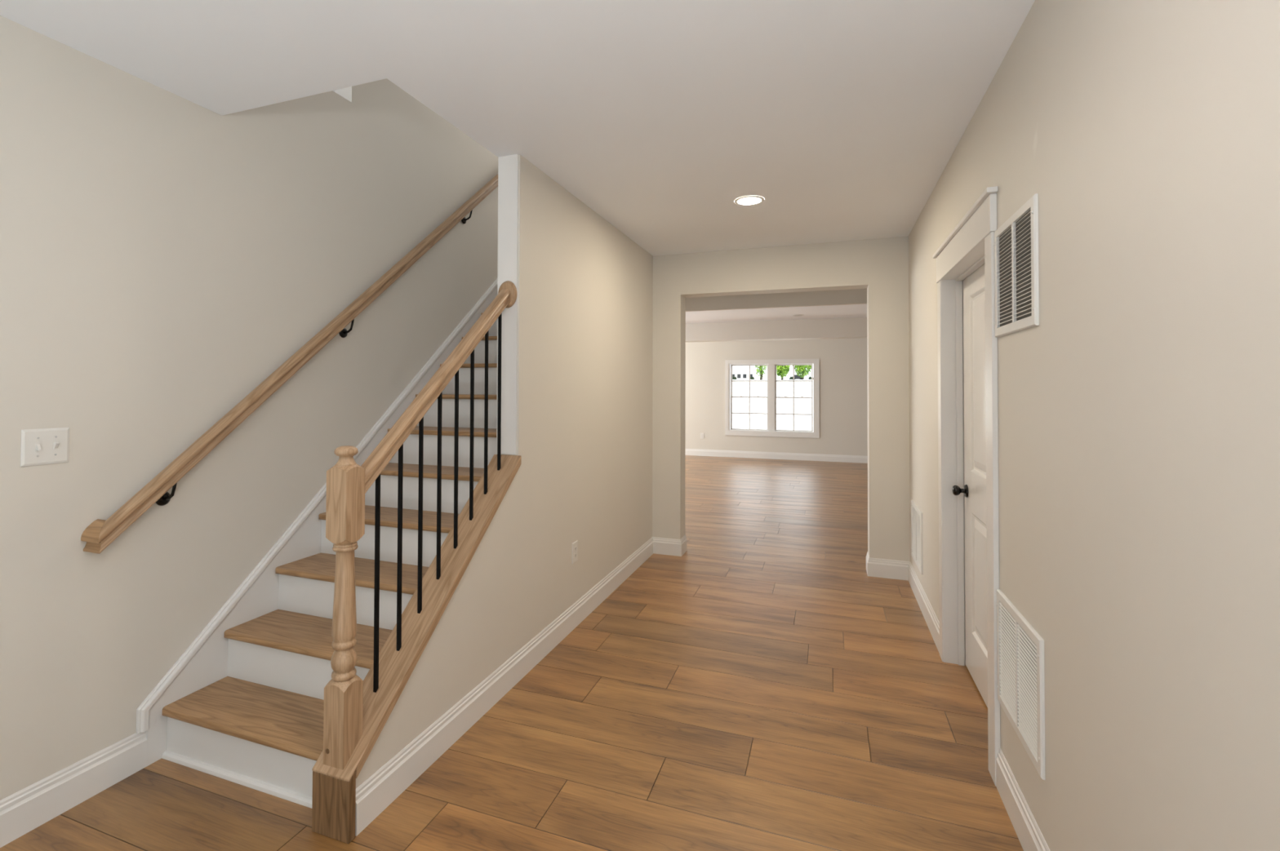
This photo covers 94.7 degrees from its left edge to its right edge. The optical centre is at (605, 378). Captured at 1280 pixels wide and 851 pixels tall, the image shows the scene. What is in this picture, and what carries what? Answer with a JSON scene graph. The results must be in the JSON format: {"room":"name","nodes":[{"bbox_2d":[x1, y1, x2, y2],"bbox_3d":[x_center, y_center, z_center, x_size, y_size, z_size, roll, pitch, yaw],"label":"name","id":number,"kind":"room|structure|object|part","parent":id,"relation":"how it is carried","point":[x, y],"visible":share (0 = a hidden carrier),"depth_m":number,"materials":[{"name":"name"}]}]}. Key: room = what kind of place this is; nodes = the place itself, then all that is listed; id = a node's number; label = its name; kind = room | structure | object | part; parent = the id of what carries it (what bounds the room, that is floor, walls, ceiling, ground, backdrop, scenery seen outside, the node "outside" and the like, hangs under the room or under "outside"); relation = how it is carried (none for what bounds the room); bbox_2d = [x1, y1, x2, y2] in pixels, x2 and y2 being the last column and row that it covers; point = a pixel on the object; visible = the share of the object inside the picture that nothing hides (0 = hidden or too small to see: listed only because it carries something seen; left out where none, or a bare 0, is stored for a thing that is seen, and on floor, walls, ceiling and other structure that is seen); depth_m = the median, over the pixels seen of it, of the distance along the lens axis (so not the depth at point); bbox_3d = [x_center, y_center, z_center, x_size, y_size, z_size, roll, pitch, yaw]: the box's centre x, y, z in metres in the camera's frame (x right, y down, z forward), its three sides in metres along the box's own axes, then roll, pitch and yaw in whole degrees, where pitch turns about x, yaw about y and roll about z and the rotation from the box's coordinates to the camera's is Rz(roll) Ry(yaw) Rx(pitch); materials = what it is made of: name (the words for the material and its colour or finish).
{"room":"house entrance hallway","nodes":[
{"label":"house entrance hallway","id":0,"kind":"room"},
{"bbox_2d":[0,15,498,800],"bbox_3d":[-1.919,-1.174,2.024,0.120,5.300,8.800,0,-1,21],"label":"wall","id":1,"kind":"structure","parent":0,"point":[163,254],"depth_m":2.32,"materials":[{"name":"beige paint"}]},
{"bbox_2d":[20,427,69,466],"bbox_3d":[-1.863,0.228,1.966,0.017,0.120,0.130,0,-1,21],"label":"light switch","id":2,"kind":"object","parent":1,"relation":"attached to","point":[42,446],"visible":1,"depth_m":1.96,"materials":[{"name":"white plastic"}]},
{"bbox_2d":[0,732,146,848],"bbox_3d":[-2.548,1.373,0.138,0.015,0.141,4.512,0,-1,21],"label":"baseboard","id":3,"kind":"structure","parent":1,"relation":"attached to","point":[29,808],"depth_m":2.02,"materials":[{"name":"white paint"}]},
{"bbox_2d":[80,173,497,554],"bbox_3d":[-1.132,-0.903,3.803,0.099,3.083,3.707,0,-1,21],"label":"wall handrail","id":4,"kind":"object","parent":1,"relation":"attached to","point":[100,534],"visible":0.86,"depth_m":2.58,"materials":[{"name":"brown wood"}]},
{"bbox_3d":[-1.733,0.472,2.312,0.015,0.057,0.057,0,-1,21],"label":"wall plate","id":5,"kind":"part","parent":4,"relation":"part of","materials":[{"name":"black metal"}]},
{"bbox_3d":[-1.700,0.439,2.301,0.066,0.079,0.013,0,-1,17],"label":"arm","id":6,"kind":"part","parent":4,"relation":"part of","materials":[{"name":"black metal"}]},
{"bbox_3d":[-1.410,-0.247,3.177,0.015,0.057,0.057,0,-1,21],"label":"wall plate","id":7,"kind":"part","parent":4,"relation":"part of","materials":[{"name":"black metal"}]},
{"bbox_3d":[-1.377,-0.284,3.167,0.066,0.086,0.013,0,-1,17],"label":"arm","id":8,"kind":"part","parent":4,"relation":"part of","materials":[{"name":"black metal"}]},
{"bbox_3d":[-1.014,-1.141,4.238,0.015,0.057,0.057,0,-1,21],"label":"wall plate","id":9,"kind":"part","parent":4,"relation":"part of","materials":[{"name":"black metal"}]},
{"bbox_3d":[-0.981,-1.176,4.228,0.066,0.082,0.013,0,-1,17],"label":"arm","id":10,"kind":"part","parent":4,"relation":"part of","materials":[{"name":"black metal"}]},
{"bbox_2d":[355,155,653,788],"bbox_3d":[-0.254,0.197,3.585,0.122,2.623,3.507,0,-1,21],"label":"wall","id":11,"kind":"structure","parent":0,"point":[584,475],"depth_m":3.36,"materials":[{"name":"beige paint"}]},
{"bbox_2d":[355,537,653,836],"bbox_3d":[-0.193,1.437,3.543,0.015,0.141,3.501,0,-1,21],"label":"baseboard","id":12,"kind":"structure","parent":11,"relation":"attached to","point":[379,791],"depth_m":2.52,"materials":[{"name":"white paint"}]},
{"bbox_2d":[496,154,518,454],"bbox_3d":[-0.492,-0.373,2.968,0.111,1.506,0.008,0,-1,21],"label":"trim","id":13,"kind":"structure","parent":11,"relation":"attached to","point":[508,166],"depth_m":2.96,"materials":[{"name":"white paint"}]},
{"bbox_2d":[572,540,577,564],"bbox_3d":[-0.182,1.058,3.584,0.008,0.124,0.080,0,-1,21],"label":"wall outlet","id":14,"kind":"object","parent":11,"relation":"attached to","point":[575,545],"visible":1,"depth_m":3.58,"materials":[{"name":"white plastic"}]},
{"bbox_2d":[0,455,1023,850],"bbox_3d":[0.027,1.536,5.053,11.324,0.004,16.130,0,-1,21],"label":"floor","id":15,"kind":"structure","parent":0,"point":[753,688],"depth_m":2.47,"materials":[{"name":"brown wood"}]},
{"bbox_2d":[136,277,497,808],"bbox_3d":[-0.723,-0.031,3.771,0.882,3.081,3.587,0,-1,21],"label":"staircase","id":16,"kind":"structure","parent":15,"relation":"on","point":[243,704],"depth_m":2.56,"materials":[{"name":"brown wood"}]},
{"bbox_3d":[-1.326,1.470,2.155,0.853,0.022,0.018,0,-1,21],"label":"shoe moulding","id":17,"kind":"part","parent":16,"relation":"part of","materials":[{"name":"white paint"}]},
{"bbox_2d":[311,280,521,844],"bbox_3d":[-0.685,0.494,2.432,0.156,1.987,1.119,0,-1,21],"label":"stair railing","id":18,"kind":"object","parent":16,"relation":"attached to","point":[357,711],"visible":1,"depth_m":2.10,"materials":[{"name":"brown wood"}]},
{"bbox_3d":[-0.866,0.745,1.960,0.084,1.038,0.084,0,-1,21],"label":"newel post","id":19,"kind":"part","parent":18,"relation":"part of","materials":[{"name":"brown wood"}]},
{"bbox_3d":[-0.673,-0.019,2.479,0.058,0.888,0.999,0,-1,21],"label":"guard rail","id":20,"kind":"part","parent":18,"relation":"part of","materials":[{"name":"brown wood"}]},
{"bbox_2d":[0,0,1035,324],"bbox_3d":[0.047,-1.287,5.111,8.740,0.397,15.958,0,-1,21],"label":"ceiling","id":21,"kind":"structure","parent":0,"point":[846,117],"depth_m":2.23,"materials":[{"name":"paint"}]},
{"bbox_2d":[734,195,764,205],"bbox_3d":[0.899,-1.106,3.669,0.181,0.006,0.181,0,-1,21],"label":"recessed light","id":22,"kind":"object","parent":21,"relation":"in","point":[747,200],"visible":1,"depth_m":3.65,"materials":[{"name":"white paint"}]},
{"bbox_2d":[685,317,866,342],"bbox_3d":[2.102,-0.832,10.579,8.500,0.318,0.286,0,-1,21],"label":"ceiling beam","id":23,"kind":"structure","parent":21,"relation":"attached to","point":[851,327],"depth_m":10.11,"materials":[{"name":"beige paint"}]},
{"bbox_2d":[685,288,866,311],"bbox_3d":[0.521,-0.888,6.369,8.500,0.357,0.060,0,-1,21],"label":"beam","id":24,"kind":"structure","parent":21,"relation":"attached to","point":[855,296],"depth_m":5.88,"materials":[{"name":"beige paint"}]},
{"bbox_2d":[684,337,867,456],"bbox_3d":[2.819,0.354,12.480,8.500,2.623,0.160,0,-1,21],"label":"wall","id":25,"kind":"structure","parent":0,"point":[843,407],"depth_m":12.00,"materials":[{"name":"beige paint"}]},
{"bbox_2d":[724,359,819,438],"bbox_3d":[3.452,0.408,12.226,1.873,1.592,0.168,0,-1,21],"label":"window","id":26,"kind":"structure","parent":25,"relation":"in","point":[771,431],"depth_m":12.20,"materials":[{"name":"white paint"}]},
{"bbox_3d":[3.052,0.059,12.434,0.779,0.702,0.025,0,-1,21],"label":"sash","id":27,"kind":"part","parent":26,"relation":"part of","materials":[{"name":"clear glass"}]},
{"bbox_3d":[3.040,0.738,12.398,0.779,0.705,0.025,0,-1,21],"label":"sash","id":28,"kind":"part","parent":26,"relation":"part of","materials":[{"name":"clear glass"}]},
{"bbox_3d":[3.885,0.057,12.121,0.747,0.702,0.025,0,-1,21],"label":"sash","id":29,"kind":"part","parent":26,"relation":"part of","materials":[{"name":"clear glass"}]},
{"bbox_3d":[3.873,0.736,12.085,0.747,0.705,0.025,0,-1,21],"label":"sash","id":30,"kind":"part","parent":26,"relation":"part of","materials":[{"name":"clear glass"}]},
{"bbox_2d":[684,448,867,463],"bbox_3d":[2.784,1.594,12.377,8.500,0.141,0.015,0,-1,21],"label":"baseboard","id":31,"kind":"structure","parent":25,"relation":"attached to","point":[716,453],"depth_m":12.08,"materials":[{"name":"white paint"}]},
{"bbox_2d":[652,235,910,561],"bbox_3d":[1.402,0.225,4.937,2.272,2.623,0.189,0,-1,21],"label":"wall","id":32,"kind":"structure","parent":0,"point":[880,266],"depth_m":4.74,"materials":[{"name":"beige paint"}]},
{"bbox_2d":[652,534,686,556],"bbox_3d":[0.571,1.468,5.219,0.267,0.141,0.204,0,-1,21],"label":"baseboard","id":33,"kind":"structure","parent":32,"relation":"attached to","point":[664,546],"depth_m":5.13,"materials":[{"name":"white paint"}]},
{"bbox_2d":[866,551,909,580],"bbox_3d":[2.208,1.463,4.604,0.296,0.141,0.204,0,-1,21],"label":"baseboard","id":34,"kind":"structure","parent":32,"relation":"attached to","point":[875,567],"depth_m":4.51,"materials":[{"name":"white paint"}]},
{"bbox_2d":[907,561,939,653],"bbox_3d":[2.071,1.450,3.841,0.015,0.141,1.351,0,-1,21],"label":"baseboard","id":35,"kind":"structure","parent":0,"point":[931,620],"depth_m":3.72,"materials":[{"name":"white paint"}]},
{"bbox_2d":[908,0,1279,850],"bbox_3d":[0.930,0.152,0.622,0.120,2.623,8.223,0,-1,21],"label":"wall","id":36,"kind":"structure","parent":0,"point":[1139,420],"depth_m":1.20,"materials":[{"name":"beige paint"}]},
{"bbox_2d":[911,500,923,575],"bbox_3d":[2.167,1.093,4.099,0.013,0.405,0.485,0,-1,21],"label":"air vent grille","id":37,"kind":"object","parent":36,"relation":"in","point":[917,551],"visible":1,"depth_m":4.07,"materials":[{"name":"white metal"}]},
{"bbox_2d":[933,186,1000,786],"bbox_3d":[1.689,0.402,2.677,0.166,2.196,1.182,0,-1,21],"label":"door","id":38,"kind":"structure","parent":36,"relation":"in","point":[968,415],"depth_m":2.94,"materials":[{"name":"paint"}]},
{"bbox_3d":[1.835,0.581,3.046,0.066,0.068,0.068,0,-1,21],"label":"knob","id":39,"kind":"part","parent":38,"relation":"part of","materials":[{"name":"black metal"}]},
{"bbox_3d":[1.638,-0.605,2.714,0.022,0.140,1.142,0,-1,21],"label":"head casing","id":40,"kind":"part","parent":38,"relation":"part of","materials":[{"name":"white paint"}]},
{"bbox_2d":[994,193,1039,337],"bbox_3d":[1.360,-0.350,1.960,0.013,0.393,0.445,0,-1,21],"label":"air vent grille","id":41,"kind":"object","parent":36,"relation":"in","point":[1016,283],"visible":1,"depth_m":1.92,"materials":[{"name":"white metal"}]},
{"bbox_2d":[996,589,1045,780],"bbox_3d":[1.353,0.968,1.931,0.013,0.402,0.469,0,-1,21],"label":"air vent grille","id":42,"kind":"object","parent":36,"relation":"in","point":[1020,686],"visible":1,"depth_m":1.88,"materials":[{"name":"white metal"}]},
{"bbox_2d":[995,748,1050,850],"bbox_3d":[0.461,1.374,-0.444,0.015,0.141,5.540,0,-1,21],"label":"baseboard","id":43,"kind":"structure","parent":36,"relation":"attached to","point":[1028,832],"depth_m":1.92,"materials":[{"name":"white paint"}]},
{"label":"outside","id":44,"kind":"structure","parent":0,"visible":0},
{"bbox_2d":[732,379,811,431],"bbox_3d":[26.875,1.716,92.865,105.000,4.520,167.202,0,-1,21],"label":"ground","id":45,"kind":"structure","parent":44,"point":[784,406],"depth_m":31.75,"materials":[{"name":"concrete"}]},
{"bbox_2d":[732,365,759,379],"bbox_3d":[21.327,-2.115,89.783,4.200,5.400,8.000,0,-1,21],"label":"house","id":46,"kind":"structure","parent":45,"relation":"on","point":[741,372],"depth_m":86.52,"materials":[{"name":"white"}]},
{"bbox_2d":[755,364,766,380],"bbox_3d":[20.302,-1.539,76.826,1.663,3.631,1.570,0,-1,21],"label":"tree","id":47,"kind":"object","parent":45,"relation":"on","point":[761,369],"visible":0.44,"depth_m":76.62,"materials":[{"name":"green plant"}]},
{"bbox_2d":[776,365,790,380],"bbox_3d":[22.541,-1.844,74.905,2.176,4.188,2.177,0,-1,21],"label":"tree","id":48,"kind":"object","parent":45,"relation":"on","point":[782,371],"visible":0.36,"depth_m":74.44,"materials":[{"name":"green plant"}]},
{"bbox_2d":[792,374,804,379],"bbox_3d":[34.846,-0.131,106.563,2.235,1.016,1.615,0,-1,21],"label":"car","id":49,"kind":"object","parent":45,"relation":"on","point":[796,376],"visible":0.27,"depth_m":105.83,"materials":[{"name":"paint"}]},
{"bbox_2d":[792,365,811,379],"bbox_3d":[25.460,-2.056,75.949,2.636,4.663,2.705,0,-1,21],"label":"tree","id":50,"kind":"object","parent":45,"relation":"on","point":[800,370],"visible":0.28,"depth_m":75.50,"materials":[{"name":"green plant"}]}
]}

